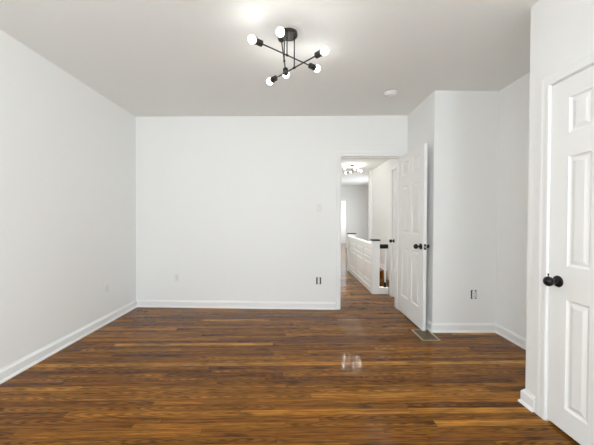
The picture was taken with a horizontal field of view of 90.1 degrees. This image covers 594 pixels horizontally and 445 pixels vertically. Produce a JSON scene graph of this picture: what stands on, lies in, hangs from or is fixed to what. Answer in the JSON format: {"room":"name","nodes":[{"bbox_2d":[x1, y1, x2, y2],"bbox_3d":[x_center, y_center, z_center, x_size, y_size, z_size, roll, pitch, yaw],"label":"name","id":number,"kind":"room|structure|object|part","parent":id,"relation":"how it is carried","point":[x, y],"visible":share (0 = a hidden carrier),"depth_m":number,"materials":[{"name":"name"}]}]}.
{"room":"empty bedroom","nodes":[
{"label":"empty bedroom","id":0,"kind":"room"},
{"bbox_2d":[0,30,135,368],"bbox_3d":[-2.250,-0.105,0.976,0.130,2.612,6.600,0,1,-1],"label":"wall","id":1,"kind":"structure","parent":0,"point":[68,151],"depth_m":2.73,"materials":[{"name":"white paint"}]},
{"bbox_2d":[105,283,108,292],"bbox_3d":[-2.209,0.761,3.442,0.008,0.114,0.070,0,1,-1],"label":"wall outlet","id":2,"kind":"object","parent":1,"relation":"attached to","point":[106,284],"visible":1,"depth_m":3.44,"materials":[{"name":"white plastic"}]},
{"bbox_2d":[0,300,335,383],"bbox_3d":[-0.818,1.159,0.918,2.742,0.096,6.384,0,1,-1],"label":"baseboard","id":3,"kind":"structure","parent":1,"relation":"attached to","point":[6,373],"depth_m":3.98,"materials":[{"name":"white wood"}]},
{"bbox_2d":[0,0,538,186],"bbox_3d":[0.417,-1.524,6.286,5.850,0.120,17.600,0,1,-1],"label":"ceiling","id":4,"kind":"structure","parent":0,"point":[149,58],"depth_m":2.43,"materials":[{"name":"white paint"}]},
{"bbox_2d":[248,27,328,84],"bbox_3d":[-0.061,-1.276,2.163,0.549,0.278,0.632,0,1,-1],"label":"ceiling light","id":5,"kind":"object","parent":4,"relation":"hanging from","point":[286,34],"visible":1,"depth_m":2.18,"materials":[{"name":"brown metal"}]},
{"bbox_3d":[-0.307,-1.253,2.029,0.056,0.053,0.054,0,1,-1],"label":"bulb","id":6,"kind":"part","parent":5,"relation":"part of","materials":[{"name":"white glass"}]},
{"bbox_2d":[254,37,262,46],"bbox_3d":[-0.267,-1.253,2.063,0.060,0.046,0.047,0,1,-40],"label":"socket","id":7,"kind":"object","parent":5,"relation":"attached to","point":[258,42],"depth_m":2.05,"materials":[{"name":"brown metal"}]},
{"bbox_2d":[270,75,277,82],"bbox_3d":[-0.186,-1.167,2.413,0.047,0.046,0.060,0,1,-43],"label":"socket","id":8,"kind":"object","parent":5,"relation":"attached to","point":[273,79],"depth_m":2.40,"materials":[{"name":"brown metal"}]},
{"bbox_3d":[-0.106,-1.205,1.875,0.053,0.053,0.054,0,1,-1],"label":"bulb","id":9,"kind":"part","parent":5,"relation":"part of","materials":[{"name":"white glass"}]},
{"bbox_2d":[277,35,283,42],"bbox_3d":[-0.105,-1.206,1.928,0.047,0.046,0.061,0,1,-1],"label":"socket","id":10,"kind":"object","parent":5,"relation":"attached to","point":[280,38],"depth_m":1.92,"materials":[{"name":"brown metal"}]},
{"bbox_3d":[-0.098,-1.209,2.152,0.010,0.010,0.445,0,1,2],"label":"arm","id":11,"kind":"part","parent":5,"relation":"part of","materials":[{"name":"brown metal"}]},
{"bbox_2d":[283,67,288,75],"bbox_3d":[-0.090,-1.211,2.376,0.047,0.046,0.061,0,1,-1],"label":"socket","id":12,"kind":"object","parent":5,"relation":"attached to","point":[284,69],"depth_m":2.35,"materials":[{"name":"brown metal"}]},
{"bbox_3d":[-0.073,-1.254,2.225,0.503,0.010,0.010,0,1,-40],"label":"arm","id":13,"kind":"part","parent":5,"relation":"part of","materials":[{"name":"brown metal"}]},
{"bbox_3d":[-0.075,-1.318,2.222,0.018,0.146,0.020,1,1,44],"label":"hanging rod","id":14,"kind":"part","parent":5,"relation":"part of","materials":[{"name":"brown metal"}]},
{"bbox_3d":[-0.020,-1.273,2.230,0.020,0.236,0.018,1,1,41],"label":"hanging rod","id":15,"kind":"part","parent":5,"relation":"part of","materials":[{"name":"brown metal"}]},
{"bbox_3d":[-0.018,-1.164,2.229,0.010,0.010,0.498,0,1,-43],"label":"arm","id":16,"kind":"part","parent":5,"relation":"part of","materials":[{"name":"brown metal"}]},
{"bbox_2d":[308,63,316,70],"bbox_3d":[0.121,-1.256,2.387,0.060,0.046,0.047,0,1,-40],"label":"socket","id":17,"kind":"object","parent":5,"relation":"attached to","point":[312,66],"depth_m":2.38,"materials":[{"name":"brown metal"}]},
{"bbox_2d":[314,49,323,58],"bbox_3d":[0.151,-1.161,2.045,0.047,0.046,0.060,0,1,-43],"label":"socket","id":18,"kind":"object","parent":5,"relation":"attached to","point":[319,53],"depth_m":2.03,"materials":[{"name":"brown metal"}]},
{"bbox_3d":[0.187,-1.161,2.006,0.054,0.053,0.055,0,1,-1],"label":"bulb","id":19,"kind":"part","parent":5,"relation":"part of","materials":[{"name":"white glass"}]},
{"bbox_2d":[344,165,361,173],"bbox_3d":[1.419,-1.380,7.613,0.457,0.193,0.502,0,1,-1],"label":"ceiling light","id":20,"kind":"object","parent":4,"relation":"hanging from","point":[352,166],"visible":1,"depth_m":7.61,"materials":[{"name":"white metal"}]},
{"bbox_2d":[384,90,396,97],"bbox_3d":[1.028,-1.401,3.259,0.140,0.046,0.140,0,1,-1],"label":"smoke detector","id":21,"kind":"object","parent":4,"relation":"attached to","point":[391,93],"visible":1,"depth_m":3.22,"materials":[{"name":"white plastic"}]},
{"bbox_2d":[136,115,407,302],"bbox_3d":[-0.299,-0.135,4.112,3.844,2.612,0.170,0,1,2],"label":"wall","id":22,"kind":"structure","parent":0,"point":[226,204],"depth_m":4.04,"materials":[{"name":"white paint"}]},
{"bbox_2d":[175,273,179,280],"bbox_3d":[-1.645,0.753,4.070,0.070,0.114,0.009,0,1,1],"label":"wall outlet","id":23,"kind":"object","parent":22,"relation":"attached to","point":[177,275],"visible":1,"depth_m":4.07,"materials":[{"name":"white plastic"}]},
{"bbox_2d":[316,277,320,284],"bbox_3d":[0.293,0.790,4.012,0.066,0.104,0.016,0,1,2],"label":"wall outlet","id":24,"kind":"object","parent":22,"relation":"attached to","point":[318,279],"visible":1,"depth_m":4.02,"materials":[{"name":"white plastic"}]},
{"bbox_2d":[317,204,321,211],"bbox_3d":[0.304,-0.197,4.000,0.070,0.114,0.018,0,1,2],"label":"light switch","id":25,"kind":"object","parent":22,"relation":"attached to","point":[319,206],"visible":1,"depth_m":4.00,"materials":[{"name":"white plastic"}]},
{"bbox_2d":[336,152,404,309],"bbox_3d":[0.982,0.115,4.072,0.902,2.126,0.184,0,1,2],"label":"trim","id":26,"kind":"structure","parent":22,"relation":"attached to","point":[340,155],"depth_m":4.00,"materials":[{"name":"white wood"}]},
{"bbox_2d":[0,243,579,444],"bbox_3d":[0.405,1.207,6.320,5.850,0.120,17.600,0,1,-1],"label":"floor","id":27,"kind":"structure","parent":0,"point":[358,373],"depth_m":2.19,"materials":[{"name":"brown wood"}]},
{"bbox_2d":[347,233,388,293],"bbox_3d":[1.340,0.709,5.952,0.288,0.892,2.269,0,1,-1],"label":"stair railing","id":28,"kind":"object","parent":27,"relation":"on","point":[363,256],"visible":1,"depth_m":5.27,"materials":[{"name":"white paint"}]},
{"bbox_3d":[1.288,0.707,7.023,0.190,0.869,0.110,0,1,-1],"label":"newel post","id":29,"kind":"part","parent":28,"relation":"part of","materials":[{"name":"white wood"}]},
{"bbox_3d":[1.232,1.113,5.958,0.021,0.084,2.018,0,1,-1],"label":"moulding","id":30,"kind":"part","parent":28,"relation":"part of","materials":[{"name":"white wood"}]},
{"bbox_3d":[1.278,0.352,5.949,0.090,0.023,2.018,0,1,-1],"label":"cap rail","id":31,"kind":"part","parent":28,"relation":"part of","materials":[{"name":"white wood"}]},
{"bbox_3d":[1.276,0.760,5.953,0.060,0.790,2.020,0,1,-1],"label":"guard panel","id":32,"kind":"part","parent":28,"relation":"part of","materials":[{"name":"white paint"}]},
{"bbox_3d":[1.286,0.734,4.883,0.118,0.869,0.116,0,1,-1],"label":"newel post","id":33,"kind":"part","parent":28,"relation":"part of","materials":[{"name":"white wood"}]},
{"bbox_3d":[1.423,0.393,4.878,0.147,0.070,0.065,0,1,-1],"label":"handrail","id":34,"kind":"part","parent":28,"relation":"part of","materials":[{"name":"black wood"}]},
{"bbox_2d":[411,329,440,340],"bbox_3d":[1.357,1.188,3.134,0.186,0.006,0.300,0,1,-1],"label":"floor vent","id":35,"kind":"object","parent":27,"relation":"in","point":[426,335],"visible":1,"depth_m":3.12,"materials":[{"name":"beige metal"}]},
{"bbox_2d":[341,201,345,242],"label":"window","id":36,"kind":"structure","parent":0,"point":[343,203],"depth_m":15.02,"materials":[{"name":"white paint"}]},
{"bbox_2d":[341,187,367,240],"bbox_3d":[1.690,-0.233,12.776,3.000,2.612,0.120,0,1,-1],"label":"wall","id":37,"kind":"structure","parent":0,"point":[357,196],"depth_m":12.72,"materials":[{"name":"white paint"}]},
{"bbox_2d":[341,199,348,247],"bbox_3d":[1.769,0.024,12.767,0.880,2.100,0.126,0,1,-1],"label":"trim","id":38,"kind":"structure","parent":37,"relation":"attached to","point":[346,200],"depth_m":12.71,"materials":[{"name":"white wood"}]},
{"bbox_2d":[372,159,389,279],"bbox_3d":[2.199,0.696,6.604,0.120,4.312,3.795,0,1,-1],"label":"wall","id":39,"kind":"structure","parent":0,"point":[380,174],"depth_m":7.42,"materials":[{"name":"white paint"}]},
{"bbox_2d":[368,170,371,241],"bbox_3d":[2.081,-0.177,8.440,0.084,2.611,0.100,0,1,-1],"label":"trim","id":40,"kind":"structure","parent":39,"relation":"attached to","point":[370,171],"depth_m":8.39,"materials":[{"name":"white wood"}]},
{"bbox_2d":[389,159,395,294],"bbox_3d":[1.831,0.721,4.491,0.660,4.312,0.645,0,1,-1],"label":"wall","id":41,"kind":"structure","parent":0,"point":[392,161],"depth_m":4.77,"materials":[{"name":"white paint"}]},
{"bbox_2d":[389,170,395,297],"bbox_3d":[1.494,0.177,4.423,0.109,1.974,0.494,0,1,-1],"label":"door","id":42,"kind":"structure","parent":41,"relation":"in","point":[394,171],"depth_m":4.61,"materials":[{"name":"white paint"}]},
{"bbox_2d":[390,165,395,296],"bbox_3d":[1.552,0.148,4.423,0.124,2.055,0.630,0,1,-1],"label":"trim","id":43,"kind":"structure","parent":41,"relation":"attached to","point":[393,168],"depth_m":4.68,"materials":[{"name":"white wood"}]},
{"bbox_2d":[407,0,593,395],"bbox_3d":[1.852,-0.084,0.846,0.699,2.612,6.255,0,1,-1],"label":"wall","id":44,"kind":"structure","parent":0,"point":[460,129],"depth_m":3.21,"materials":[{"name":"white paint"}]},
{"bbox_2d":[398,143,429,330],"bbox_3d":[1.374,0.157,3.587,0.177,2.034,0.773,0,1,0],"label":"door","id":45,"kind":"structure","parent":44,"relation":"in","point":[413,246],"depth_m":3.47,"materials":[{"name":"white paint"}]},
{"bbox_3d":[1.327,0.264,3.272,0.082,0.068,0.068,0,1,0],"label":"knob","id":46,"kind":"part","parent":45,"relation":"part of","materials":[{"name":"black metal"}]},
{"bbox_2d":[471,290,475,298],"bbox_3d":[1.921,0.783,3.217,0.060,0.104,0.016,0,1,-1],"label":"wall outlet","id":47,"kind":"object","parent":44,"relation":"attached to","point":[473,292],"visible":1,"depth_m":3.21,"materials":[{"name":"white plastic"}]},
{"bbox_2d":[426,319,534,411],"bbox_3d":[1.811,1.147,2.925,0.726,0.096,2.076,0,1,-1],"label":"baseboard","id":48,"kind":"structure","parent":44,"relation":"attached to","point":[527,399],"depth_m":3.20,"materials":[{"name":"white wood"}]},
{"bbox_2d":[535,49,593,420],"bbox_3d":[1.583,0.160,1.494,0.132,2.105,0.750,0,1,-1],"label":"trim","id":49,"kind":"structure","parent":44,"relation":"attached to","point":[585,61],"depth_m":1.81,"materials":[{"name":"white wood"}]},
{"bbox_2d":[543,65,593,444],"bbox_3d":[1.507,0.191,1.494,0.118,2.011,0.594,0,1,-1],"label":"door","id":50,"kind":"structure","parent":44,"relation":"in","point":[570,282],"depth_m":1.65,"materials":[{"name":"white paint"}]},
{"bbox_3d":[1.486,0.344,1.733,0.082,0.068,0.068,0,1,-1],"label":"knob","id":51,"kind":"part","parent":50,"relation":"part of","materials":[{"name":"black metal"}]},
{"bbox_2d":[496,72,529,337],"bbox_3d":[2.244,-0.104,2.597,0.120,2.612,1.462,0,1,-1],"label":"wall","id":52,"kind":"structure","parent":0,"point":[513,152],"depth_m":2.99,"materials":[{"name":"white paint"}]},
{"bbox_3d":[1.779,2.058,5.994,1.100,1.799,2.500,0,1,-1],"label":"wall","id":53,"kind":"structure","parent":0,"visible":0},
{"bbox_2d":[379,272,388,292],"bbox_3d":[1.734,1.851,6.152,0.800,1.329,1.775,0,1,-1],"label":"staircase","id":54,"kind":"structure","parent":53,"relation":"attached to","point":[381,280],"depth_m":6.84,"materials":[{"name":"brown wood"}]}
]}

